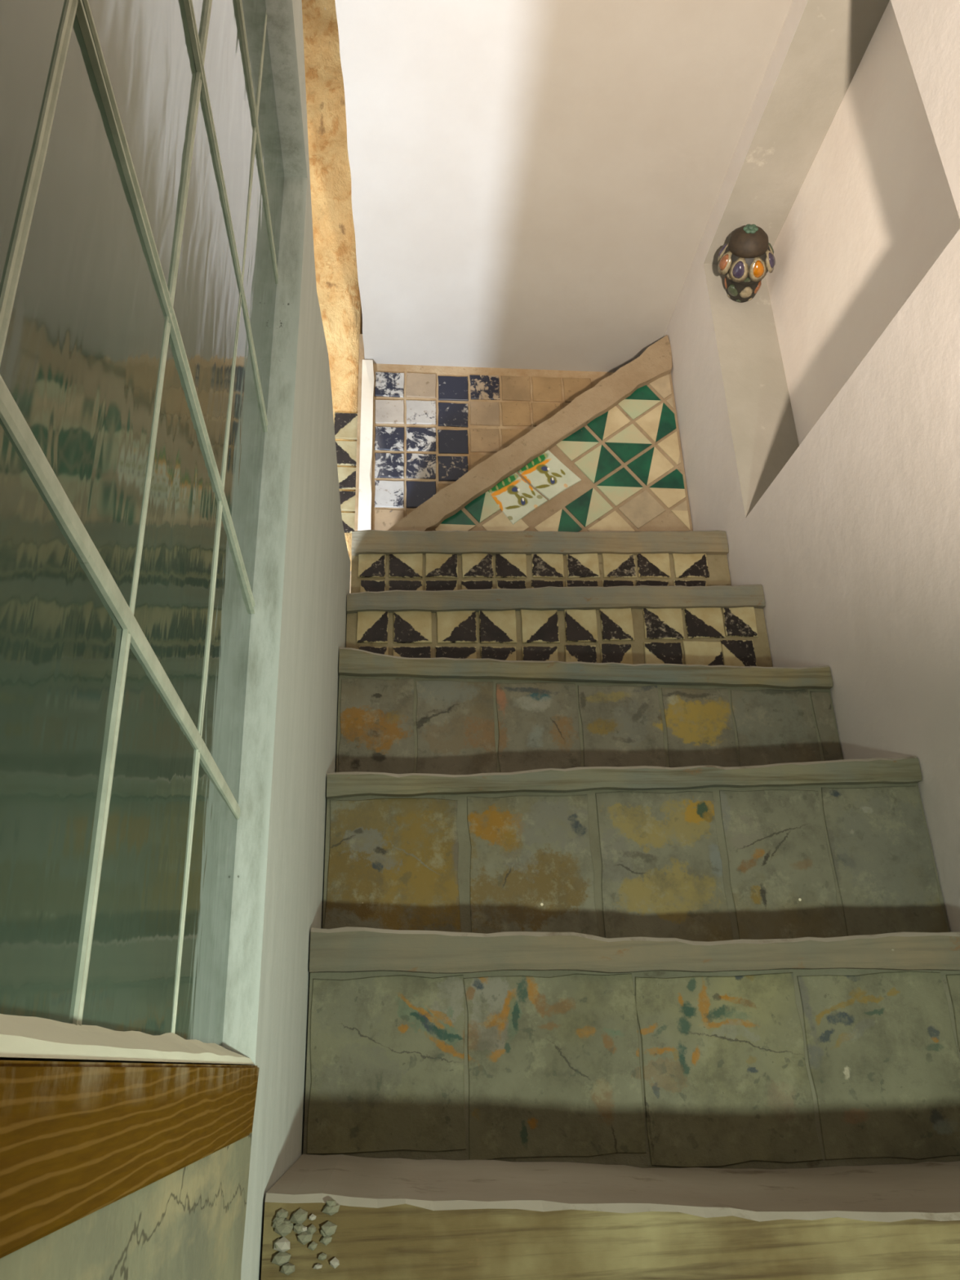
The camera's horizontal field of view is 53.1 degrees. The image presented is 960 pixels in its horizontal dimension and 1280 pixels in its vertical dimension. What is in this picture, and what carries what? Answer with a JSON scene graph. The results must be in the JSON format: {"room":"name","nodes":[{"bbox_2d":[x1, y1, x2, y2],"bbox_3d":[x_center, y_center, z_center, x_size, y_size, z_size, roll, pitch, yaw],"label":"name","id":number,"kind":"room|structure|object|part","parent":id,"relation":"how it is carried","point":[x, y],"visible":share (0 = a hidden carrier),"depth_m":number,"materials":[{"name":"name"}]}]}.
{"room":"indoor staircase","nodes":[
{"label":"indoor staircase","id":0,"kind":"room"},
{"bbox_2d":[0,0,350,1279],"bbox_3d":[-0.121,-0.249,0.182,0.062,1.276,3.319,1,-24,-5],"label":"wall","id":1,"kind":"structure","parent":0,"point":[203,1220],"depth_m":0.73,"materials":[{"name":"paint"}]},
{"bbox_2d":[0,1060,259,1258],"bbox_3d":[-0.113,0.118,0.224,0.032,0.036,0.748,1,-24,-5],"label":"window sill","id":2,"kind":"structure","parent":1,"relation":"attached to","point":[77,1139],"depth_m":0.25,"materials":[{"name":"orange wood"}]},
{"bbox_2d":[0,0,284,1065],"bbox_3d":[-0.125,-0.236,0.381,0.026,0.739,0.752,1,-24,-5],"label":"window","id":3,"kind":"structure","parent":1,"relation":"in","point":[142,171],"depth_m":0.36,"materials":[{"name":"green glass"}]},
{"bbox_3d":[-0.118,-0.163,0.198,0.004,0.149,0.146,0,-24,-5],"label":"pane","id":4,"kind":"part","parent":3,"relation":"part of","materials":[{"name":"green glass"}]},
{"bbox_3d":[-0.127,0.034,0.268,0.005,0.150,0.140,1,-24,-6],"label":"pane","id":5,"kind":"part","parent":3,"relation":"part of","materials":[{"name":"green glass"}]},
{"bbox_3d":[-0.131,-0.104,0.329,0.005,0.149,0.140,0,-24,-5],"label":"pane","id":6,"kind":"part","parent":3,"relation":"part of","materials":[{"name":"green glass"}]},
{"bbox_3d":[-0.140,0.093,0.401,0.005,0.150,0.149,0,-24,-5],"label":"pane","id":7,"kind":"part","parent":3,"relation":"part of","materials":[{"name":"green glass"}]},
{"bbox_3d":[-0.136,-0.245,0.392,0.005,0.158,0.140,1,-24,-6],"label":"pane","id":8,"kind":"part","parent":3,"relation":"part of","materials":[{"name":"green glass"}]},
{"bbox_3d":[-0.144,-0.045,0.462,0.005,0.149,0.149,0,-24,-5],"label":"pane","id":9,"kind":"part","parent":3,"relation":"part of","materials":[{"name":"green glass"}]},
{"bbox_3d":[-0.141,-0.388,0.455,0.005,0.151,0.140,1,-24,-6],"label":"pane","id":10,"kind":"part","parent":3,"relation":"part of","materials":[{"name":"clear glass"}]},
{"bbox_3d":[-0.153,0.154,0.537,0.005,0.150,0.148,0,-24,-5],"label":"pane","id":11,"kind":"part","parent":3,"relation":"part of","materials":[{"name":"green glass"}]},
{"bbox_3d":[-0.149,-0.186,0.524,0.005,0.158,0.149,0,-24,-5],"label":"pane","id":12,"kind":"part","parent":3,"relation":"part of","materials":[{"name":"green glass"}]},
{"bbox_3d":[-0.158,0.016,0.598,0.005,0.149,0.148,1,-24,-6],"label":"pane","id":13,"kind":"part","parent":3,"relation":"part of","materials":[{"name":"green glass"}]},
{"bbox_3d":[-0.154,-0.329,0.588,0.005,0.151,0.149,0,-24,-5],"label":"pane","id":14,"kind":"part","parent":3,"relation":"part of","materials":[{"name":"clear glass"}]},
{"bbox_3d":[-0.163,-0.126,0.661,0.005,0.158,0.148,1,-24,-6],"label":"pane","id":15,"kind":"part","parent":3,"relation":"part of","materials":[{"name":"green glass"}]},
{"bbox_3d":[-0.158,-0.456,0.644,0.005,0.124,0.149,0,-24,-5],"label":"pane","id":16,"kind":"part","parent":3,"relation":"part of","materials":[{"name":"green glass"}]},
{"bbox_3d":[-0.168,-0.268,0.724,0.005,0.151,0.148,0,-24,-5],"label":"pane","id":17,"kind":"part","parent":3,"relation":"part of","materials":[{"name":"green glass"}]},
{"bbox_3d":[-0.172,-0.395,0.780,0.005,0.124,0.148,0,-24,-5],"label":"pane","id":18,"kind":"part","parent":3,"relation":"part of","materials":[{"name":"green glass"}]},
{"bbox_2d":[302,0,614,571],"bbox_3d":[-0.437,-0.755,2.745,1.800,4.291,0.292,1,-24,-5],"label":"wall","id":19,"kind":"structure","parent":0,"point":[433,424],"depth_m":2.59,"materials":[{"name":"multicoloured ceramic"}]},
{"bbox_2d":[357,359,373,530],"bbox_3d":[-0.291,-0.416,2.441,0.034,0.737,0.020,1,-24,-5],"label":"trim","id":20,"kind":"structure","parent":19,"relation":"attached to","point":[367,372],"depth_m":2.46,"materials":[{"name":"white paint"}]},
{"bbox_2d":[334,0,792,372],"bbox_3d":[0.213,-1.537,0.984,0.857,0.100,3.672,1,-24,-5],"label":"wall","id":21,"kind":"structure","parent":0,"point":[536,184],"depth_m":2.03,"materials":[{"name":"paint"}]},
{"bbox_2d":[664,0,959,932],"bbox_3d":[0.810,-0.474,0.728,0.302,2.285,3.960,1,-24,-5],"label":"wall","id":22,"kind":"structure","parent":0,"point":[818,412],"depth_m":1.67,"materials":[{"name":"white paint"}]},
{"bbox_2d":[717,223,775,302],"bbox_3d":[0.591,-0.835,2.126,0.119,0.124,0.173,-13,-26,24],"label":"ornament","id":23,"kind":"object","parent":22,"relation":"attached to","point":[748,256],"visible":1,"depth_m":2.08,"materials":[{"name":"ceramic"}]},
{"bbox_3d":[0.539,-0.861,2.126,0.018,0.027,0.041,5,-25,-14],"label":"glass","id":24,"kind":"part","parent":23,"relation":"part of","materials":[{"name":"purple glass"}]},
{"bbox_3d":[0.540,-0.861,2.127,0.034,0.034,0.048,-18,-34,-5],"label":"glass","id":25,"kind":"part","parent":23,"relation":"part of","materials":[{"name":"glass"}]},
{"bbox_3d":[0.534,-0.827,2.103,0.011,0.032,0.042,6,-25,-18],"label":"glass","id":26,"kind":"part","parent":23,"relation":"part of","materials":[{"name":"orange glass"}]},
{"bbox_3d":[0.538,-0.828,2.105,0.022,0.042,0.048,-18,-34,-5],"label":"glass","id":27,"kind":"part","parent":23,"relation":"part of","materials":[{"name":"glass"}]},
{"bbox_3d":[0.558,-0.807,2.173,0.008,0.033,0.037,-11,-25,20],"label":"glass","id":28,"kind":"part","parent":23,"relation":"part of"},
{"bbox_3d":[0.568,-0.785,2.156,0.017,0.030,0.036,-18,-34,-5],"label":"glass","id":29,"kind":"part","parent":23,"relation":"part of","materials":[{"name":"green glass"}]},
{"bbox_3d":[0.562,-0.803,2.084,0.025,0.025,0.038,-18,-34,-5],"label":"glass","id":30,"kind":"part","parent":23,"relation":"part of","materials":[{"name":"purple glass"}]},
{"bbox_3d":[0.562,-0.804,2.085,0.034,0.034,0.048,-18,-34,-5],"label":"glass","id":31,"kind":"part","parent":23,"relation":"part of","materials":[{"name":"glass"}]},
{"bbox_3d":[0.596,-0.775,2.146,0.032,0.008,0.037,-4,-24,4],"label":"glass","id":32,"kind":"part","parent":23,"relation":"part of","materials":[{"name":"beige glass"}]},
{"bbox_3d":[0.585,-0.788,2.100,0.020,0.008,0.017,-4,-24,5],"label":"glass","id":33,"kind":"part","parent":23,"relation":"part of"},
{"bbox_3d":[0.602,-0.805,2.081,0.042,0.022,0.048,-18,-34,-5],"label":"glass","id":34,"kind":"part","parent":23,"relation":"part of","materials":[{"name":"orange glass"}]},
{"bbox_3d":[0.621,-0.791,2.153,0.027,0.021,0.036,-18,-34,-5],"label":"glass","id":35,"kind":"part","parent":23,"relation":"part of","materials":[{"name":"orange glass"}]},
{"bbox_3d":[0.603,-0.803,2.079,0.031,0.020,0.038,-18,-34,-5],"label":"glass","id":36,"kind":"part","parent":23,"relation":"part of","materials":[{"name":"orange glass"}]},
{"bbox_3d":[0.632,-0.826,2.092,0.017,0.041,0.052,-17,-28,31],"label":"glass","id":37,"kind":"part","parent":23,"relation":"part of","materials":[{"name":"glass"}]},
{"bbox_3d":[0.634,-0.827,2.091,0.015,0.031,0.041,-14,-27,25],"label":"glass","id":38,"kind":"part","parent":23,"relation":"part of","materials":[{"name":"purple glass"}]},
{"bbox_3d":[0.052,0.175,-0.554,2.160,0.108,2.293,1,-24,-5],"label":"floor","id":39,"kind":"structure","parent":0,"visible":0},
{"bbox_2d":[260,529,959,1279],"bbox_3d":[0.182,0.250,1.447,0.794,1.365,1.372,1,-24,-5],"label":"staircase","id":40,"kind":"structure","parent":39,"relation":"on","point":[621,967],"depth_m":1.01,"materials":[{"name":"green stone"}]},
{"bbox_2d":[349,334,693,593],"bbox_3d":[0.090,-0.449,2.368,0.819,0.708,0.126,1,-24,-5],"label":"parapet","id":41,"kind":"object","parent":40,"relation":"on","point":[611,459],"visible":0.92,"depth_m":2.31,"materials":[{"name":"tile"}]}
]}

